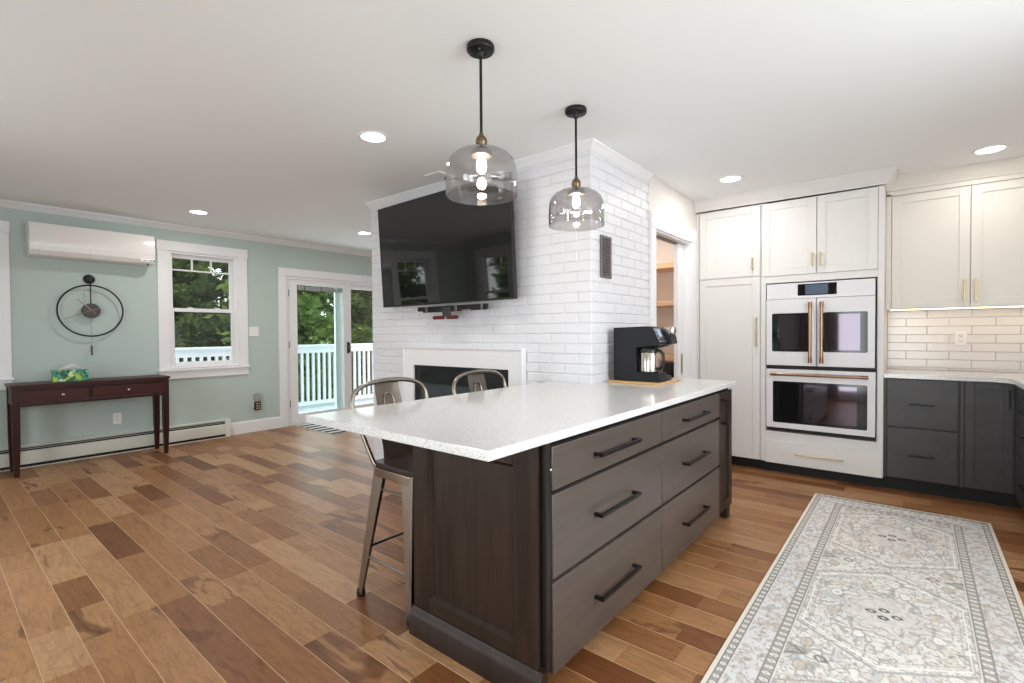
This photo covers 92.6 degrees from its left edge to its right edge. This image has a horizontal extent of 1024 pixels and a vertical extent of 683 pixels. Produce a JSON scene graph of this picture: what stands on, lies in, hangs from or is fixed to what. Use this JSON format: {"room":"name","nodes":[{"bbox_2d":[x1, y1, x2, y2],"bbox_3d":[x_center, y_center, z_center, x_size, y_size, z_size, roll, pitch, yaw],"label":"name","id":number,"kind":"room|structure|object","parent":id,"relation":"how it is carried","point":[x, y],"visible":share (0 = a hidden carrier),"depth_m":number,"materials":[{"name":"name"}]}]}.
{"room":"kitchen","nodes":[
{"label":"kitchen","id":0,"kind":"room"},
{"bbox_2d":[0,207,371,447],"bbox_3d":[-3.717,-0.140,5.826,0.140,2.600,6.630,0,1,39],"label":"wall","id":1,"kind":"structure","parent":0,"point":[40,344],"depth_m":5.17,"materials":[{"name":"green paint"}]},
{"bbox_2d":[0,220,14,389],"bbox_3d":[-4.994,-0.324,4.226,0.185,1.560,0.947,0,1,39],"label":"window","id":2,"kind":"structure","parent":1,"relation":"in","point":[5,307],"depth_m":4.51,"materials":[{"name":"white paint"}]},
{"bbox_2d":[25,221,154,266],"bbox_3d":[-4.207,-0.963,4.930,0.229,0.318,0.966,0,1,39],"label":"air conditioner","id":3,"kind":"object","parent":1,"relation":"attached to","point":[43,240],"visible":1,"depth_m":4.82,"materials":[{"name":"white plastic"}]},
{"bbox_2d":[56,274,123,354],"bbox_3d":[-4.276,-0.271,4.973,0.076,0.822,0.529,0,1,39],"label":"wall clock","id":4,"kind":"object","parent":1,"relation":"attached to","point":[90,310],"visible":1,"depth_m":4.96,"materials":[{"name":"black metal"}]},
{"bbox_2d":[0,418,230,471],"bbox_3d":[-4.169,1.067,5.118,0.069,0.215,2.260,0,1,39],"label":"baseboard heater","id":5,"kind":"object","parent":1,"relation":"attached to","point":[65,450],"visible":1,"depth_m":5.07,"materials":[{"name":"white metal"}]},
{"bbox_2d":[113,413,121,423],"bbox_3d":[-4.166,0.812,5.168,0.008,0.116,0.072,0,1,39],"label":"wall outlet","id":6,"kind":"object","parent":1,"relation":"attached to","point":[117,417],"visible":1,"depth_m":5.17,"materials":[{"name":"white plastic"}]},
{"bbox_2d":[0,199,371,256],"bbox_3d":[-3.647,-1.301,5.742,0.062,0.072,6.390,0,1,39],"label":"trim","id":7,"kind":"structure","parent":1,"relation":"attached to","point":[3,203],"depth_m":5.45,"materials":[{"name":"white paint"}]},
{"bbox_2d":[156,239,250,378],"bbox_3d":[-3.672,-0.361,5.835,0.185,1.560,0.970,0,1,39],"label":"window","id":8,"kind":"structure","parent":1,"relation":"in","point":[167,250],"depth_m":5.79,"materials":[{"name":"white paint"}]},
{"bbox_2d":[249,327,258,335],"bbox_3d":[-3.286,-0.127,6.233,0.008,0.120,0.120,0,1,39],"label":"light switch","id":9,"kind":"object","parent":1,"relation":"attached to","point":[253,331],"visible":1,"depth_m":6.23,"materials":[{"name":"white plastic"}]},
{"bbox_2d":[231,416,279,434],"bbox_3d":[-4.376,1.105,4.910,0.016,0.150,4.095,0,1,39],"label":"baseboard","id":10,"kind":"structure","parent":1,"relation":"attached to","point":[242,427],"depth_m":6.24,"materials":[{"name":"white paint"}]},
{"bbox_2d":[253,393,260,409],"bbox_3d":[-3.250,0.767,6.245,0.056,0.215,0.086,0,1,39],"label":"plug","id":11,"kind":"object","parent":1,"relation":"attached to","point":[256,397],"visible":1,"depth_m":6.23,"materials":[{"name":"white plastic"}]},
{"bbox_2d":[277,267,373,427],"bbox_3d":[-2.467,0.063,7.302,0.180,2.125,2.060,0,1,39],"label":"door","id":12,"kind":"structure","parent":1,"relation":"in","point":[288,278],"depth_m":6.78,"materials":[{"name":"white paint"}]},
{"bbox_2d":[371,149,648,459],"bbox_3d":[-0.128,-0.140,4.240,2.380,2.600,0.885,0,1,39],"label":"brick wall","id":13,"kind":"structure","parent":0,"point":[565,315],"depth_m":3.42,"materials":[{"name":"white brick"}]},
{"bbox_2d":[378,172,517,307],"bbox_3d":[-0.568,-0.731,3.874,1.535,0.864,0.105,0,1,41],"label":"television","id":14,"kind":"object","parent":13,"relation":"attached to","point":[458,247],"visible":1,"depth_m":3.75,"materials":[{"name":"black"}]},
{"bbox_2d":[418,303,488,319],"bbox_3d":[-0.453,-0.227,3.836,0.770,0.106,0.148,0,1,39],"label":"soundbar","id":15,"kind":"object","parent":13,"relation":"attached to","point":[446,311],"visible":1,"depth_m":3.79,"materials":[{"name":"black plastic"}]},
{"bbox_2d":[402,346,525,401],"bbox_3d":[-0.427,0.607,3.895,1.330,1.122,0.055,0,1,39],"label":"fireplace surround","id":16,"kind":"object","parent":13,"relation":"attached to","point":[513,360],"visible":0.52,"depth_m":3.81,"materials":[{"name":"white paint"}]},
{"bbox_2d":[415,365,507,399],"bbox_3d":[-0.422,0.505,3.899,1.061,0.601,0.022,0,1,39],"label":"electric fireplace","id":17,"kind":"object","parent":16,"relation":"in","point":[438,380],"visible":0.38,"depth_m":3.99,"materials":[{"name":"black glass"}]},
{"bbox_2d":[365,138,652,208],"bbox_3d":[-0.150,-1.280,4.204,2.457,0.080,0.918,0,1,39],"label":"trim","id":18,"kind":"structure","parent":13,"relation":"attached to","point":[593,144],"depth_m":3.54,"materials":[{"name":"white paint"}]},
{"bbox_2d":[600,235,611,278],"bbox_3d":[0.627,-0.564,3.271,0.012,0.280,0.146,0,1,39],"label":"air vent","id":19,"kind":"object","parent":13,"relation":"in","point":[605,241],"visible":1,"depth_m":3.27,"materials":[{"name":"grey metal"}]},
{"bbox_2d":[0,0,1023,251],"bbox_3d":[-0.708,-1.357,3.327,8.070,0.206,6.790,0,1,39],"label":"ceiling","id":20,"kind":"structure","parent":0,"point":[250,115],"depth_m":2.48,"materials":[{"name":"white paint"}]},
{"bbox_2d":[187,210,208,214],"bbox_3d":[-3.171,-1.310,4.952,0.188,0.009,0.188,0,1,39],"label":"recessed light","id":21,"kind":"object","parent":20,"relation":"in","point":[200,212],"visible":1,"depth_m":4.96,"materials":[{"name":"white paint"}]},
{"bbox_2d":[356,231,370,234],"bbox_3d":[-1.816,-1.335,6.024,0.188,0.009,0.188,0,1,39],"label":"recessed light","id":22,"kind":"object","parent":20,"relation":"in","point":[359,232],"visible":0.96,"depth_m":6.03,"materials":[{"name":"white paint"}]},
{"bbox_2d":[358,131,388,142],"bbox_3d":[-0.863,-1.274,3.048,0.188,0.009,0.188,0,1,39],"label":"recessed light","id":23,"kind":"object","parent":20,"relation":"in","point":[367,136],"visible":1,"depth_m":3.04,"materials":[{"name":"white paint"}]},
{"bbox_2d":[424,171,456,181],"bbox_3d":[-0.557,-1.276,3.826,0.170,0.040,0.190,0,1,39],"label":"ceiling plate","id":24,"kind":"object","parent":20,"relation":"attached to","point":[440,176],"visible":0.94,"depth_m":3.81,"materials":[{"name":"white paint"}]},
{"bbox_2d":[445,38,517,196],"bbox_3d":[-0.131,-0.938,2.086,0.307,0.636,0.307,0,1,39],"label":"pendant lamp","id":25,"kind":"object","parent":20,"relation":"hanging from","point":[477,48],"visible":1,"depth_m":2.07,"materials":[{"name":"black metal"}]},
{"bbox_2d":[470,132,491,159],"bbox_3d":[-0.131,-0.839,2.088,0.094,0.099,0.094,0,1,39],"label":"socket","id":26,"kind":"object","parent":25,"relation":"attached to","point":[481,151],"depth_m":2.07,"materials":[{"name":"gold metal"}]},
{"bbox_2d":[548,104,604,226],"bbox_3d":[0.351,-0.952,2.680,0.307,0.636,0.307,0,1,39],"label":"pendant lamp","id":27,"kind":"object","parent":20,"relation":"hanging from","point":[575,111],"visible":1,"depth_m":2.66,"materials":[{"name":"black metal"}]},
{"bbox_2d":[568,176,584,196],"bbox_3d":[0.352,-0.852,2.681,0.094,0.099,0.094,0,1,39],"label":"socket","id":28,"kind":"object","parent":27,"relation":"attached to","point":[573,192],"depth_m":2.66,"materials":[{"name":"gold metal"}]},
{"bbox_2d":[718,175,742,182],"bbox_3d":[1.743,-1.297,3.904,0.188,0.009,0.188,0,1,39],"label":"recessed light","id":29,"kind":"object","parent":20,"relation":"in","point":[731,178],"visible":1,"depth_m":3.89,"materials":[{"name":"white paint"}]},
{"bbox_2d":[971,144,1009,154],"bbox_3d":[3.204,-1.287,3.280,0.188,0.009,0.188,0,1,39],"label":"recessed light","id":30,"kind":"object","parent":20,"relation":"in","point":[990,149],"visible":1,"depth_m":3.27,"materials":[{"name":"white paint"}]},
{"bbox_2d":[0,423,1023,682],"bbox_3d":[-0.696,1.259,3.377,7.930,0.160,6.630,0,1,39],"label":"floor","id":31,"kind":"structure","parent":0,"point":[237,558],"depth_m":2.53,"materials":[{"name":"brown wood"}]},
{"bbox_2d":[4,374,169,477],"bbox_3d":[-4.100,0.776,4.804,0.394,0.808,1.183,0,1,39],"label":"console table","id":32,"kind":"object","parent":31,"relation":"on","point":[38,392],"visible":1,"depth_m":4.61,"materials":[{"name":"brown wood"}]},
{"bbox_2d":[51,364,87,381],"bbox_3d":[-4.205,0.293,4.655,0.125,0.163,0.250,0,1,39],"label":"tissue box","id":33,"kind":"object","parent":32,"relation":"on","point":[75,374],"visible":1,"depth_m":4.62,"materials":[{"name":"cardboard"}]},
{"bbox_2d":[297,423,347,434],"bbox_3d":[-2.259,1.130,6.657,0.930,0.009,0.920,0,1,39],"label":"door mat","id":34,"kind":"object","parent":31,"relation":"on","point":[333,431],"visible":0.38,"depth_m":6.34,"materials":[{"name":"white"}]},
{"bbox_2d":[349,377,428,625],"bbox_3d":[-0.461,0.691,2.396,0.507,1.006,0.512,0,1,39],"label":"bar stool","id":35,"kind":"object","parent":31,"relation":"on","point":[396,465],"visible":0.55,"depth_m":2.29,"materials":[{"name":"grey metal"}]},
{"bbox_2d":[452,369,506,394],"bbox_3d":[-0.038,0.678,2.935,0.507,1.006,0.512,0,1,39],"label":"bar stool","id":36,"kind":"object","parent":31,"relation":"on","point":[476,379],"visible":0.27,"depth_m":3.08,"materials":[{"name":"grey metal"}]},
{"bbox_2d":[409,388,731,682],"bbox_3d":[0.534,0.748,2.617,0.703,0.869,2.165,0,1,39],"label":"kitchen island","id":37,"kind":"object","parent":31,"relation":"on","point":[521,559],"visible":0.93,"depth_m":1.87,"materials":[{"name":"black wood"}]},
{"bbox_2d":[306,378,735,461],"bbox_3d":[0.327,0.298,2.641,1.007,0.030,2.466,0,1,39],"label":"island countertop","id":38,"kind":"structure","parent":37,"relation":"on","point":[493,424],"depth_m":2.00,"materials":[{"name":"white stone"}]},
{"bbox_2d":[607,378,679,384],"bbox_3d":[0.885,0.261,3.281,0.350,0.014,0.375,0,1,39],"label":"bamboo mat","id":39,"kind":"object","parent":38,"relation":"on","point":[673,379],"visible":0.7,"depth_m":3.15,"materials":[{"name":"beige wood"}]},
{"bbox_2d":[614,326,676,382],"bbox_3d":[0.880,0.078,3.231,0.350,0.354,0.222,0,1,39],"label":"coffee maker","id":40,"kind":"object","parent":39,"relation":"on","point":[628,341],"visible":0.94,"depth_m":3.17,"materials":[{"name":"black plastic"}]},
{"bbox_2d":[639,348,664,371],"bbox_3d":[0.906,0.118,3.138,0.177,0.153,0.122,0,1,39],"label":"coffee carafe","id":41,"kind":"object","parent":40,"relation":"on","point":[649,357],"visible":1,"depth_m":3.10,"materials":[{"name":"silver metal"}]},
{"bbox_2d":[696,204,762,468],"bbox_3d":[2.158,-0.037,4.703,0.558,2.346,0.668,0,1,39],"label":"pantry cabinet","id":42,"kind":"object","parent":31,"relation":"on","point":[729,241],"visible":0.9,"depth_m":4.43,"materials":[{"name":"white paint"}]},
{"bbox_2d":[761,185,886,487],"bbox_3d":[2.707,-0.033,4.254,0.856,2.344,0.670,0,1,39],"label":"tall cabinet","id":43,"kind":"object","parent":31,"relation":"on","point":[836,236],"visible":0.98,"depth_m":3.98,"materials":[{"name":"white paint"}]},
{"bbox_2d":[693,166,897,212],"bbox_3d":[2.382,-1.262,4.231,1.496,0.120,0.358,0,1,39],"label":"trim","id":44,"kind":"structure","parent":43,"relation":"attached to","point":[886,176],"depth_m":4.03,"materials":[{"name":"white paint"}]},
{"bbox_2d":[766,278,876,440],"bbox_3d":[2.667,0.135,4.209,0.762,1.260,0.646,0,1,39],"label":"double wall oven","id":45,"kind":"object","parent":43,"relation":"in","point":[821,337],"visible":1,"depth_m":3.98,"materials":[{"name":"white metal"}]},
{"bbox_2d":[700,493,1023,682],"bbox_3d":[1.779,1.174,2.325,0.950,0.007,2.770,0,1,39],"label":"runner rug","id":46,"kind":"object","parent":31,"relation":"on","point":[858,591],"visible":1,"depth_m":2.17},
{"bbox_2d":[883,378,959,498],"bbox_3d":[3.217,0.707,3.863,0.433,0.869,0.650,0,1,39],"label":"base cabinet","id":47,"kind":"object","parent":31,"relation":"on","point":[922,416],"visible":0.99,"depth_m":3.63,"materials":[{"name":"grey wood"}]},
{"bbox_2d":[958,381,1021,508],"bbox_3d":[3.738,0.711,3.436,0.912,0.869,0.650,0,1,39],"label":"base cabinet","id":48,"kind":"object","parent":31,"relation":"on","point":[987,427],"visible":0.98,"depth_m":3.42,"materials":[{"name":"grey wood"}]},
{"bbox_2d":[1015,386,1023,509],"bbox_3d":[3.294,0.726,2.705,0.671,0.869,1.135,0,1,39],"label":"base cabinet","id":49,"kind":"object","parent":31,"relation":"on","point":[1019,472],"visible":0.94,"depth_m":3.13,"materials":[{"name":"grey wood"}]},
{"bbox_2d":[884,369,1023,388],"bbox_3d":[3.212,0.269,3.132,1.348,0.030,1.747,0,1,39],"label":"countertop","id":50,"kind":"structure","parent":49,"relation":"on","point":[1017,379],"depth_m":3.60,"materials":[{"name":"white stone"}]},
{"bbox_2d":[647,177,710,325],"bbox_3d":[1.566,-0.157,4.521,0.120,2.600,1.700,0,1,39],"label":"wall","id":51,"kind":"structure","parent":0,"point":[664,200],"depth_m":4.13,"materials":[{"name":"white paint"}]},
{"bbox_2d":[649,210,696,378],"bbox_3d":[1.360,0.059,4.259,0.147,2.180,1.015,0,1,39],"label":"door frame","id":52,"kind":"structure","parent":51,"relation":"in","point":[683,238],"depth_m":4.45,"materials":[{"name":"white paint"}]},
{"bbox_2d":[656,190,1007,372],"bbox_3d":[1.367,-0.178,5.862,7.670,2.600,0.120,0,1,39],"label":"wall","id":53,"kind":"structure","parent":0,"point":[664,251],"depth_m":5.49,"materials":[{"name":"white paint"}]},
{"bbox_2d":[656,262,673,272],"bbox_3d":[1.484,-0.800,5.448,1.170,0.055,0.350,0,1,39],"label":"shelf","id":54,"kind":"object","parent":53,"relation":"attached to","point":[661,267],"visible":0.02,"depth_m":5.16,"materials":[{"name":"brown wood"}]},
{"bbox_2d":[656,301,673,307],"bbox_3d":[1.486,-0.400,5.455,1.170,0.045,0.350,0,1,39],"label":"shelf","id":55,"kind":"object","parent":53,"relation":"attached to","point":[669,303],"visible":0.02,"depth_m":5.15,"materials":[{"name":"brown wood"}]},
{"bbox_2d":[659,354,673,360],"bbox_3d":[1.491,0.170,5.464,1.170,0.055,0.350,0,1,39],"label":"shelf","id":56,"kind":"object","parent":53,"relation":"attached to","point":[668,357],"visible":0.02,"depth_m":5.13,"materials":[{"name":"brown wood"}]},
{"bbox_2d":[886,173,1023,310],"bbox_3d":[3.644,-0.725,3.650,1.348,0.950,0.390,0,1,39],"label":"upper cabinet","id":57,"kind":"object","parent":53,"relation":"attached to","point":[956,245],"visible":1,"depth_m":3.69,"materials":[{"name":"white paint"}]},
{"bbox_2d":[888,156,1023,191],"bbox_3d":[3.511,-1.248,3.485,1.349,0.119,0.078,0,1,39],"label":"trim","id":58,"kind":"structure","parent":57,"relation":"attached to","point":[1013,165],"depth_m":3.63,"materials":[{"name":"white paint"}]},
{"bbox_2d":[887,307,1023,372],"bbox_3d":[3.768,-0.012,3.808,1.350,0.500,0.012,0,1,39],"label":"backsplash","id":59,"kind":"structure","parent":53,"relation":"attached to","point":[916,339],"depth_m":3.95,"materials":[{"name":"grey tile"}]},
{"bbox_2d":[955,331,966,344],"bbox_3d":[3.602,-0.027,3.930,0.072,0.116,0.008,0,1,39],"label":"wall outlet","id":60,"kind":"object","parent":53,"relation":"attached to","point":[960,336],"visible":1,"depth_m":3.93,"materials":[{"name":"white plastic"}]},
{"bbox_3d":[1.493,0.480,5.470,1.170,0.055,0.350,0,1,39],"label":"shelf","id":61,"kind":"object","parent":53,"relation":"attached to","visible":0},
{"bbox_2d":[663,363,673,377],"bbox_3d":[1.691,0.344,5.245,0.150,0.221,0.150,0,1,39],"label":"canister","id":62,"kind":"object","parent":61,"relation":"on","point":[668,368],"visible":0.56,"depth_m":5.18,"materials":[{"name":"black plastic"}]},
{"label":"outside","id":63,"kind":"structure","parent":0,"visible":0},
{"bbox_2d":[299,398,373,412],"bbox_3d":[-3.890,1.254,7.430,2.110,0.040,12.500,0,1,39],"label":"deck","id":64,"kind":"object","parent":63,"point":[318,407],"depth_m":9.08,"materials":[{"name":"white wood"}]},
{"bbox_2d":[175,343,373,406],"bbox_3d":[-4.279,0.624,8.188,0.140,1.200,9.200,0,1,39],"label":"deck railing","id":65,"kind":"object","parent":64,"relation":"on","point":[192,352],"visible":0.16,"depth_m":9.02,"materials":[{"name":"white paint"}]},
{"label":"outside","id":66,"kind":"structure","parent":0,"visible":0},
{"bbox_3d":[-9.547,4.159,14.407,57.000,0.200,70.000,0,1,39],"label":"ground","id":67,"kind":"structure","parent":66,"visible":0},
{"bbox_2d":[172,258,220,361],"bbox_3d":[-12.485,-2.044,18.071,3.691,12.316,3.353,-1,1,-35],"label":"tree","id":68,"kind":"object","parent":67,"relation":"on","point":[184,322],"visible":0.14,"depth_m":17.67,"materials":[{"name":"green plant"}]},
{"bbox_2d":[183,261,230,361],"bbox_3d":[-8.518,-2.285,15.568,3.544,12.816,3.214,0,1,0],"label":"tree","id":69,"kind":"object","parent":67,"relation":"on","point":[206,292],"visible":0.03,"depth_m":14.77,"materials":[{"name":"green plant"}]},
{"bbox_2d":[203,272,361,406],"bbox_3d":[-5.569,-2.013,12.141,3.362,12.351,3.701,0,1,18],"label":"tree","id":70,"kind":"object","parent":67,"relation":"on","point":[312,328],"visible":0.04,"depth_m":11.81,"materials":[{"name":"green plant"}]},
{"bbox_2d":[315,296,333,389],"bbox_3d":[-9.578,-2.437,21.548,3.578,12.937,3.245,0,1,23],"label":"tree","id":71,"kind":"object","parent":67,"relation":"on","point":[322,299],"visible":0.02,"depth_m":21.79,"materials":[{"name":"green plant"}]},
{"bbox_2d":[322,292,352,387],"bbox_3d":[-9.605,-2.572,28.430,3.254,12.977,3.588,-1,1,-16],"label":"tree","id":72,"kind":"object","parent":67,"relation":"on","point":[332,299],"visible":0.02,"depth_m":27.98,"materials":[{"name":"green plant"}]},
{"bbox_2d":[326,289,372,399],"bbox_3d":[-5.656,-2.203,19.131,3.403,12.502,3.746,0,1,-4],"label":"tree","id":73,"kind":"object","parent":67,"relation":"on","point":[361,300],"visible":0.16,"depth_m":18.23,"materials":[{"name":"green plant"}]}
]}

